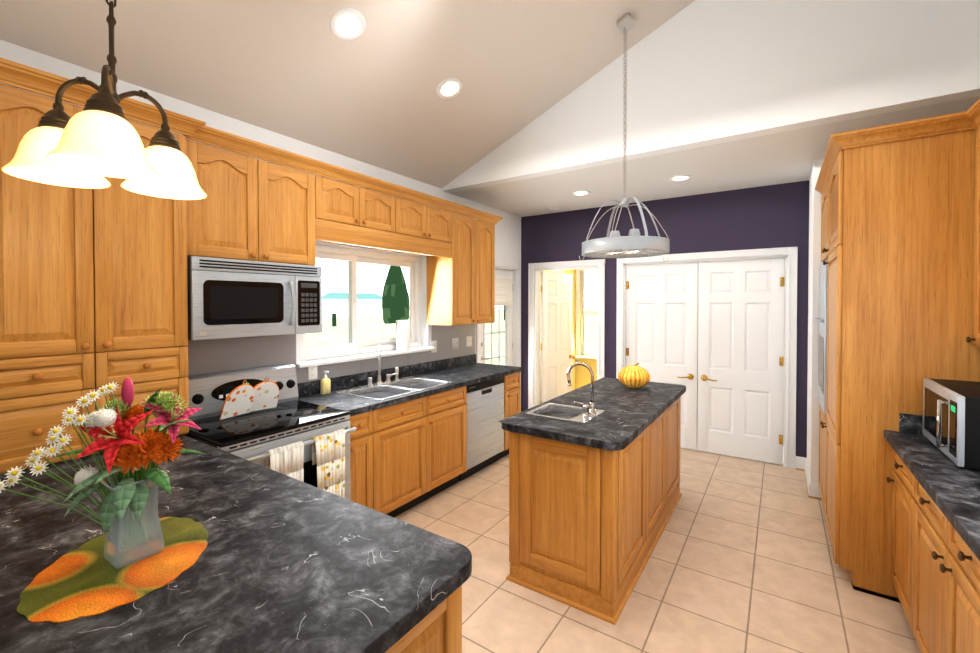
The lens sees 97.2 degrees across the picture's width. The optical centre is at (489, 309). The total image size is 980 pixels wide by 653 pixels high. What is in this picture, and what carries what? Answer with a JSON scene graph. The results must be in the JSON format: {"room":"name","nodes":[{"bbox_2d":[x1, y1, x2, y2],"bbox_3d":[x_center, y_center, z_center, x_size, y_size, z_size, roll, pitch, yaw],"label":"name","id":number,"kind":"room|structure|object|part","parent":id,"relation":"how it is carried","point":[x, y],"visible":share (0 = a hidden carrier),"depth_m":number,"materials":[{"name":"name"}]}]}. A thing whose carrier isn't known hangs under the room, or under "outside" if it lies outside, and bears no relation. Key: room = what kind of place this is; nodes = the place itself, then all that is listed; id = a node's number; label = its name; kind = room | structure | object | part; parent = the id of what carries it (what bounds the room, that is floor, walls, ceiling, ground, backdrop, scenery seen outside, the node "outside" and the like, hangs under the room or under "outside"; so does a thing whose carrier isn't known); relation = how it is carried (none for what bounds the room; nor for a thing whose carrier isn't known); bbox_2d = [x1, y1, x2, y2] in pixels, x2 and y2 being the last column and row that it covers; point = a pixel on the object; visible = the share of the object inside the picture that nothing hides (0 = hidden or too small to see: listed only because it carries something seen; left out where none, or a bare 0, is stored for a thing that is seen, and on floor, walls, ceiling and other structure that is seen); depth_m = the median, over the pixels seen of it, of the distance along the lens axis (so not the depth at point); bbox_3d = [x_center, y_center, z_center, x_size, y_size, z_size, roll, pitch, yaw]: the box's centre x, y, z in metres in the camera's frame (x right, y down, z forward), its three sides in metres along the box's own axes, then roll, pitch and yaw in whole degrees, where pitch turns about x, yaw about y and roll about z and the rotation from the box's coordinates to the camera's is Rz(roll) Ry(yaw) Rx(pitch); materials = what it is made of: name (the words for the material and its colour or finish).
{"room":"kitchen","nodes":[
{"label":"kitchen","id":0,"kind":"room"},
{"bbox_2d":[0,39,520,363],"bbox_3d":[-1.523,0.165,3.099,0.160,2.780,6.970,1,1,34],"label":"wall","id":1,"kind":"structure","parent":0,"point":[508,237],"depth_m":3.02,"materials":[{"name":"white paint"}]},
{"bbox_2d":[172,117,319,265],"bbox_3d":[-1.514,-0.628,2.660,0.326,0.687,0.768,1,1,34],"label":"upper cabinet","id":2,"kind":"object","parent":1,"relation":"attached to","point":[253,209],"depth_m":2.53,"materials":[{"name":"brown wood"}]},
{"bbox_2d":[187,256,321,339],"bbox_3d":[-1.458,-0.061,2.626,0.448,0.435,0.757,1,1,34],"label":"over-the-range microwave","id":3,"kind":"object","parent":2,"relation":"attached to","point":[231,298],"visible":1,"depth_m":2.46,"materials":[{"name":"grey metal"}]},
{"bbox_2d":[308,366,316,379],"bbox_3d":[-1.324,0.468,3.228,0.007,0.115,0.075,1,1,34],"label":"outlet","id":4,"kind":"object","parent":1,"relation":"attached to","point":[312,372],"depth_m":3.22,"materials":[{"name":"white plastic"}]},
{"bbox_2d":[301,244,421,360],"bbox_3d":[-1.099,-0.063,3.793,0.075,0.899,1.376,1,1,34],"label":"kitchen window","id":5,"kind":"structure","parent":1,"relation":"in","point":[353,345],"depth_m":3.71,"materials":[{"name":"white plastic"}]},
{"bbox_2d":[320,161,403,240],"bbox_3d":[-1.083,-0.796,3.297,0.326,0.367,0.774,1,1,34],"label":"upper cabinet","id":6,"kind":"object","parent":1,"relation":"attached to","point":[355,211],"depth_m":3.17,"materials":[{"name":"brown wood"}]},
{"bbox_2d":[296,240,434,367],"bbox_3d":[-1.046,-0.054,3.758,0.212,0.942,1.460,1,1,34],"label":"window frame","id":7,"kind":"structure","parent":1,"relation":"attached to","point":[425,328],"depth_m":3.84,"materials":[{"name":"white paint"}]},
{"bbox_2d":[396,320,409,350],"bbox_3d":[-0.814,0.243,4.033,0.128,0.280,0.128,1,1,34],"label":"paper towel","id":8,"kind":"object","parent":7,"relation":"on","point":[402,335],"visible":1,"depth_m":3.98,"materials":[{"name":"white paper"}]},
{"bbox_2d":[297,353,475,396],"bbox_3d":[-0.780,0.578,4.040,0.020,0.100,2.210,1,1,34],"label":"backsplash","id":9,"kind":"structure","parent":1,"relation":"attached to","point":[349,379],"depth_m":3.64,"materials":[{"name":"black stone"}]},
{"bbox_2d":[376,189,455,248],"bbox_3d":[-0.709,-0.804,3.853,0.326,0.367,0.775,1,1,34],"label":"upper cabinet","id":10,"kind":"object","parent":1,"relation":"attached to","point":[424,225],"depth_m":3.78,"materials":[{"name":"brown wood"}]},
{"bbox_2d":[431,340,436,352],"bbox_3d":[-0.564,0.379,4.355,0.007,0.120,0.085,1,1,34],"label":"outlet","id":11,"kind":"object","parent":1,"relation":"attached to","point":[433,343],"depth_m":4.36,"materials":[{"name":"white plastic"}]},
{"bbox_2d":[451,338,458,348],"bbox_3d":[-0.373,0.369,4.636,0.012,0.115,0.120,1,1,34],"label":"outlet","id":12,"kind":"object","parent":1,"relation":"attached to","point":[454,341],"depth_m":4.63,"materials":[{"name":"white plastic"}]},
{"bbox_2d":[424,205,495,328],"bbox_3d":[-0.287,-0.422,4.486,0.326,1.147,0.737,1,1,34],"label":"upper cabinet","id":13,"kind":"object","parent":1,"relation":"attached to","point":[460,276],"depth_m":4.26,"materials":[{"name":"brown wood"}]},
{"bbox_2d":[466,336,471,346],"bbox_3d":[-0.233,0.363,4.844,0.012,0.115,0.100,1,1,34],"label":"outlet","id":14,"kind":"object","parent":1,"relation":"attached to","point":[468,338],"depth_m":4.84,"materials":[{"name":"white plastic"}]},
{"bbox_2d":[481,269,512,365],"bbox_3d":[0.091,0.504,5.436,0.104,2.020,0.832,1,1,34],"label":"exterior door","id":15,"kind":"structure","parent":1,"relation":"in","point":[508,332],"depth_m":5.64,"materials":[{"name":"white paint"}]},
{"bbox_2d":[476,260,520,411],"bbox_3d":[0.061,0.462,5.442,0.178,2.125,1.010,1,1,34],"label":"door frame","id":16,"kind":"structure","parent":1,"relation":"attached to","point":[516,268],"depth_m":5.75,"materials":[{"name":"white paint"}]},
{"bbox_2d":[495,276,511,305],"bbox_3d":[0.119,-0.223,5.413,0.052,0.365,0.652,1,1,34],"label":"roman shade","id":17,"kind":"object","parent":1,"relation":"attached to","point":[503,294],"visible":0.6,"depth_m":5.48,"materials":[{"name":"white fabric"}]},
{"bbox_2d":[0,0,694,188],"bbox_3d":[-0.317,-2.107,1.100,4.360,1.951,5.350,1,1,34],"label":"ceiling","id":18,"kind":"structure","parent":0,"point":[299,70],"depth_m":2.74,"materials":[{"name":"beige paint"}]},
{"bbox_2d":[1,0,206,199],"bbox_3d":[-1.072,-1.072,1.259,0.463,1.394,0.453,1,1,34],"label":"pendant chandelier","id":19,"kind":"object","parent":18,"relation":"hanging from","point":[94,142],"visible":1,"depth_m":1.20,"materials":[{"name":"white glass"}]},
{"bbox_3d":[-1.072,-1.139,1.258,0.325,1.261,0.315,1,1,34],"label":"frame","id":20,"kind":"part","parent":19,"relation":"part of","materials":[{"name":"brown metal"}]},
{"bbox_2d":[330,8,365,40],"bbox_3d":[-0.794,-1.589,2.414,0.184,0.081,0.199,0,1,28],"label":"recessed light","id":21,"kind":"object","parent":18,"relation":"in","point":[346,23],"depth_m":2.40,"materials":[{"name":"white paint"}]},
{"bbox_2d":[436,78,462,98],"bbox_3d":[-0.294,-1.603,3.139,0.184,0.081,0.199,0,1,28],"label":"recessed light","id":22,"kind":"object","parent":18,"relation":"in","point":[451,87],"depth_m":3.13,"materials":[{"name":"white paint"}]},
{"bbox_2d":[579,13,669,264],"bbox_3d":[0.965,-1.205,3.088,0.605,1.736,0.605,1,1,34],"label":"pendant light","id":23,"kind":"object","parent":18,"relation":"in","point":[632,244],"visible":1,"depth_m":3.03,"materials":[{"name":"metal"}]},
{"bbox_2d":[540,263,698,422],"bbox_3d":[1.851,0.165,6.144,2.360,2.700,1.850,1,1,34],"label":"wall","id":24,"kind":"structure","parent":0,"point":[581,376],"depth_m":7.31,"materials":[{"name":"yellow paint"}]},
{"bbox_2d":[575,269,596,359],"bbox_3d":[1.716,0.061,7.222,0.610,1.620,0.130,1,1,34],"label":"room window","id":25,"kind":"structure","parent":24,"relation":"in","point":[583,354],"depth_m":7.33,"materials":[{"name":"white paint"}]},
{"bbox_2d":[580,268,596,295],"bbox_3d":[1.712,-0.451,7.209,0.424,0.457,0.046,1,1,34],"label":"blinds","id":26,"kind":"object","parent":25,"relation":"attached to","point":[589,270],"visible":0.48,"depth_m":7.23,"materials":[{"name":"white plastic"}]},
{"bbox_2d":[394,447,919,652],"bbox_3d":[0.630,1.609,2.772,4.800,0.100,9.000,1,1,34],"label":"floor","id":27,"kind":"structure","parent":0,"point":[741,559],"depth_m":2.45,"materials":[{"name":"tile"}]},
{"bbox_2d":[0,77,191,476],"bbox_3d":[-1.933,-0.119,1.998,0.376,1.540,0.796,1,1,34],"label":"tall cabinet","id":28,"kind":"object","parent":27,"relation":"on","point":[92,289],"depth_m":1.88,"materials":[{"name":"brown wood"}]},
{"bbox_2d":[184,364,355,500],"bbox_3d":[-1.321,0.978,2.547,0.744,1.168,0.754,1,1,34],"label":"range","id":29,"kind":"object","parent":27,"relation":"on","point":[291,435],"visible":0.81,"depth_m":2.48,"materials":[{"name":"grey metal"}]},
{"bbox_2d":[219,377,278,419],"bbox_3d":[-1.416,0.512,2.561,0.134,0.219,0.345,1,1,34],"label":"oven mitts","id":30,"kind":"object","parent":29,"relation":"on","point":[243,399],"visible":1,"depth_m":2.55,"materials":[{"name":"white fabric"}]},
{"bbox_2d":[347,409,383,508],"bbox_3d":[-1.098,1.119,3.041,0.616,0.874,0.290,1,1,34],"label":"base cabinet","id":31,"kind":"object","parent":27,"relation":"on","point":[367,442],"depth_m":2.91,"materials":[{"name":"brown wood"}]},
{"bbox_2d":[384,385,467,516],"bbox_3d":[-0.771,1.112,3.527,0.616,0.874,1.109,1,1,34],"label":"base cabinet","id":32,"kind":"object","parent":27,"relation":"on","point":[425,439],"depth_m":3.36,"materials":[{"name":"brown wood"}]},
{"bbox_2d":[298,363,521,416],"bbox_3d":[-0.540,0.650,3.846,0.636,0.040,2.264,1,1,34],"label":"countertop","id":33,"kind":"structure","parent":32,"relation":"on","point":[460,375],"depth_m":3.45,"materials":[{"name":"black stone"}]},
{"bbox_2d":[320,371,330,394],"bbox_3d":[-1.233,0.552,3.246,0.057,0.171,0.068,1,1,34],"label":"soap bottle","id":34,"kind":"object","parent":33,"relation":"on","point":[325,384],"visible":1,"depth_m":3.23,"materials":[{"name":"yellow plastic"}]},
{"bbox_2d":[364,346,399,384],"bbox_3d":[-0.907,0.465,3.644,0.238,0.325,0.384,1,1,34],"label":"faucet","id":35,"kind":"object","parent":33,"relation":"on","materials":[{"name":"silver metal"}]},
{"bbox_2d":[332,377,451,400],"bbox_3d":[-0.752,0.727,3.509,0.520,0.195,0.841,1,1,34],"label":"sink","id":36,"kind":"object","parent":33,"relation":"in","point":[406,384],"depth_m":3.51,"materials":[{"name":"silver metal"}]},
{"bbox_2d":[392,589,461,652],"bbox_3d":[-0.917,1.138,1.576,1.840,0.874,0.342,1,1,34],"label":"base cabinet","id":37,"kind":"object","parent":27,"relation":"on","point":[442,632],"depth_m":1.11,"materials":[{"name":"brown wood"}]},
{"bbox_2d":[0,437,471,652],"bbox_3d":[-1.268,0.683,1.331,2.236,0.040,1.151,1,1,34],"label":"countertop","id":38,"kind":"structure","parent":37,"relation":"on","point":[287,564],"depth_m":1.11,"materials":[{"name":"black stone"}]},
{"bbox_2d":[17,517,208,622],"bbox_3d":[-0.967,0.663,1.141,0.433,0.004,0.400,1,1,34],"label":"placemat","id":39,"kind":"object","parent":38,"relation":"on","point":[86,579],"visible":0.94,"depth_m":1.07,"materials":[{"name":"orange fabric"}]},
{"bbox_2d":[0,377,206,568],"bbox_3d":[-0.988,0.422,1.128,0.293,0.478,0.399,1,1,34],"label":"vase","id":40,"kind":"object","parent":39,"relation":"on","point":[130,497],"visible":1,"depth_m":1.12,"materials":[{"name":"clear glass"}]},
{"bbox_3d":[-0.960,0.553,1.164,0.128,0.215,0.128,1,1,34],"label":"glass","id":41,"kind":"part","parent":40,"relation":"part of","materials":[{"name":"clear glass"}]},
{"bbox_2d":[459,376,503,480],"bbox_3d":[-0.270,1.104,4.247,0.592,0.872,0.631,1,1,34],"label":"dishwasher","id":42,"kind":"object","parent":27,"relation":"on","point":[484,403],"visible":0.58,"depth_m":4.05,"materials":[{"name":"grey metal"}]},
{"bbox_2d":[480,373,519,459],"bbox_3d":[-0.011,1.097,4.656,0.616,0.874,0.324,1,1,34],"label":"base cabinet","id":43,"kind":"object","parent":27,"relation":"on","point":[512,382],"depth_m":4.44,"materials":[{"name":"brown wood"}]},
{"bbox_2d":[506,394,682,624],"bbox_3d":[0.838,1.119,3.047,0.656,0.874,1.756,1,1,34],"label":"kitchen island","id":44,"kind":"object","parent":27,"relation":"on","point":[595,494],"depth_m":2.35,"materials":[{"name":"brown wood"}]},
{"bbox_2d":[498,378,685,453],"bbox_3d":[0.841,0.661,3.036,0.710,0.040,1.815,1,1,34],"label":"island countertop","id":45,"kind":"structure","parent":44,"relation":"on","point":[629,411],"depth_m":2.53,"materials":[{"name":"black stone"}]},
{"bbox_2d":[526,402,605,421],"bbox_3d":[0.470,0.718,2.692,0.390,0.155,0.340,1,1,34],"label":"sink","id":46,"kind":"object","parent":45,"relation":"in","point":[548,409],"depth_m":2.80,"materials":[{"name":"silver metal"}]},
{"bbox_2d":[566,362,597,417],"bbox_3d":[0.553,0.486,2.667,0.181,0.310,0.146,1,1,34],"label":"faucet","id":47,"kind":"object","parent":45,"relation":"on","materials":[{"name":"silver metal"}]},
{"bbox_2d":[618,362,649,387],"bbox_3d":[1.155,0.527,3.465,0.250,0.207,0.246,1,1,34],"label":"pumpkin","id":48,"kind":"object","parent":45,"relation":"on","point":[633,376],"visible":1,"depth_m":3.39,"materials":[{"name":"orange"}]},
{"bbox_2d":[817,170,824,493],"bbox_3d":[2.846,0.290,3.006,0.858,2.532,0.641,1,1,34],"label":"tall cabinet","id":49,"kind":"object","parent":27,"relation":"on","point":[820,185],"depth_m":3.38,"materials":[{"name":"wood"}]},
{"bbox_2d":[889,446,904,612],"bbox_3d":[2.262,1.133,1.929,0.611,0.874,0.518,1,1,34],"label":"base cabinet","id":50,"kind":"object","parent":27,"relation":"on","point":[896,467],"depth_m":2.22,"materials":[{"name":"brown wood"}]},
{"bbox_2d":[821,110,979,598],"bbox_3d":[2.487,0.297,2.472,0.858,2.532,0.645,1,1,34],"label":"tall cabinet","id":51,"kind":"object","parent":27,"relation":"on","point":[898,319],"depth_m":2.33,"materials":[{"name":"brown wood"}]},
{"bbox_2d":[905,470,979,652],"bbox_3d":[1.893,1.141,1.380,0.611,0.874,1.036,1,1,34],"label":"base cabinet","id":52,"kind":"object","parent":27,"relation":"on","point":[942,579],"depth_m":1.65,"materials":[{"name":"brown wood"}]},
{"bbox_2d":[885,430,979,561],"bbox_3d":[1.710,0.686,1.133,0.646,0.040,2.446,1,1,34],"label":"countertop","id":53,"kind":"structure","parent":52,"relation":"on","point":[954,489],"depth_m":1.66,"materials":[{"name":"black stone"}]},
{"bbox_2d":[923,378,979,469],"bbox_3d":[2.221,0.505,1.886,0.448,0.299,0.530,1,1,34],"label":"microwave","id":54,"kind":"object","parent":53,"relation":"on","point":[951,419],"visible":1,"depth_m":1.84,"materials":[{"name":"black plastic"}]},
{"bbox_2d":[521,180,808,457],"bbox_3d":[1.754,0.150,5.022,3.130,2.760,0.120,1,1,34],"label":"wall","id":55,"kind":"structure","parent":0,"point":[770,216],"depth_m":4.63,"materials":[{"name":"purple paint"}]},
{"bbox_2d":[541,271,574,402],"bbox_3d":[0.977,0.495,6.112,0.169,2.020,0.850,1,1,34],"label":"open door","id":56,"kind":"structure","parent":55,"relation":"in","point":[557,356],"depth_m":6.08,"materials":[{"name":"white paint"}]},
{"bbox_2d":[528,259,604,408],"bbox_3d":[0.982,0.458,5.537,1.038,2.129,0.154,1,1,34],"label":"door frame","id":57,"kind":"structure","parent":55,"relation":"attached to","point":[534,269],"depth_m":5.72,"materials":[{"name":"white paint"}]},
{"bbox_2d":[626,258,784,464],"bbox_3d":[2.231,0.511,4.643,1.540,2.032,0.094,1,1,34],"label":"double door","id":58,"kind":"structure","parent":55,"relation":"in","point":[709,335],"depth_m":4.54,"materials":[{"name":"white paint"}]},
{"bbox_2d":[616,247,797,468],"bbox_3d":[2.256,0.465,4.680,1.738,2.139,0.154,1,1,34],"label":"door frame","id":59,"kind":"structure","parent":55,"relation":"attached to","point":[789,255],"depth_m":4.21,"materials":[{"name":"white paint"}]},
{"bbox_2d":[796,456,821,499],"bbox_3d":[1.902,1.475,4.454,4.030,0.125,0.686,1,1,34],"label":"baseboard","id":60,"kind":"structure","parent":55,"relation":"attached to","point":[813,490],"depth_m":3.69,"materials":[{"name":"white paint"}]},
{"bbox_2d":[442,0,979,192],"bbox_3d":[1.276,-2.160,3.324,4.200,1.904,0.120,1,1,34],"label":"wall","id":61,"kind":"structure","parent":0,"point":[701,73],"depth_m":2.93,"materials":[{"name":"white paint"}]},
{"bbox_2d":[450,96,979,216],"bbox_3d":[1.771,-1.268,4.070,4.200,0.100,1.650,1,1,34],"label":"ceiling","id":62,"kind":"structure","parent":0,"point":[790,156],"depth_m":3.87,"materials":[{"name":"white paint"}]},
{"bbox_2d":[549,206,559,210],"bbox_3d":[0.777,-1.215,5.227,0.130,0.035,0.130,1,1,34],"label":"smoke detector","id":63,"kind":"object","parent":62,"relation":"attached to","point":[553,208],"visible":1,"depth_m":5.18,"materials":[{"name":"white plastic"}]},
{"bbox_2d":[572,190,590,195],"bbox_3d":[0.959,-1.216,4.538,0.199,0.015,0.199,0,1,-11],"label":"recessed light","id":64,"kind":"object","parent":62,"relation":"in","point":[581,192],"depth_m":4.51,"materials":[{"name":"white paint"}]},
{"bbox_2d":[669,175,691,180],"bbox_3d":[1.762,-1.209,3.998,0.199,0.015,0.199,0,1,-11],"label":"recessed light","id":65,"kind":"object","parent":62,"relation":"in","point":[678,177],"depth_m":3.98,"materials":[{"name":"white paint"}]},
{"bbox_2d":[783,308,784,435],"bbox_3d":[2.642,0.147,5.250,1.680,2.760,0.050,1,1,34],"label":"wall","id":66,"kind":"structure","parent":0,"point":[784,324],"depth_m":4.80,"materials":[{"name":"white paint"}]},
{"bbox_2d":[807,159,823,482],"bbox_3d":[3.309,0.169,3.572,1.070,2.760,0.790,1,1,34],"label":"wall","id":67,"kind":"structure","parent":0,"point":[815,197],"depth_m":3.54,"materials":[{"name":"white paint"}]},
{"bbox_2d":[897,414,922,433],"bbox_3d":[2.404,0.603,2.127,0.566,0.100,0.020,1,1,34],"label":"backsplash","id":68,"kind":"structure","parent":0,"relation":"attached to","point":[910,423],"depth_m":2.25,"materials":[{"name":"black stone"}]},
{"bbox_2d":[969,102,979,349],"bbox_3d":[2.378,-0.387,1.825,0.326,1.147,0.522,1,1,34],"label":"upper cabinet","id":69,"kind":"object","parent":0,"relation":"attached to","point":[974,147],"depth_m":2.11,"materials":[{"name":"brown wood"}]},
{"label":"outside","id":70,"kind":"structure","parent":0,"visible":0},
{"bbox_2d":[306,310,596,364],"bbox_3d":[-41.193,1.363,51.765,119.700,0.001,200.000,1,1,34],"label":"ground","id":71,"kind":"structure","parent":70,"point":[373,328],"depth_m":29.36,"materials":[{"name":"white plant"}]},
{"bbox_2d":[322,292,409,318],"bbox_3d":[-21.607,-0.581,62.668,4.800,3.600,60.000,1,1,34],"label":"building","id":72,"kind":"structure","parent":71,"relation":"on","point":[369,304],"depth_m":62.04,"materials":[{"name":"white"}]},
{"bbox_2d":[382,266,409,323],"bbox_3d":[-9.777,-2.091,44.493,3.064,7.360,3.042,1,1,34],"label":"tree","id":73,"kind":"object","parent":71,"relation":"on","point":[395,301],"depth_m":43.46,"materials":[{"name":"green plant"}]},
{"bbox_2d":[332,306,504,326],"bbox_3d":[-6.056,-0.279,45.516,21.472,3.450,0.299,-1,1,-43],"label":"shrubs","id":74,"kind":"object","parent":71,"relation":"on","point":[333,319],"depth_m":38.31,"materials":[{"name":"green plant"}]}
]}

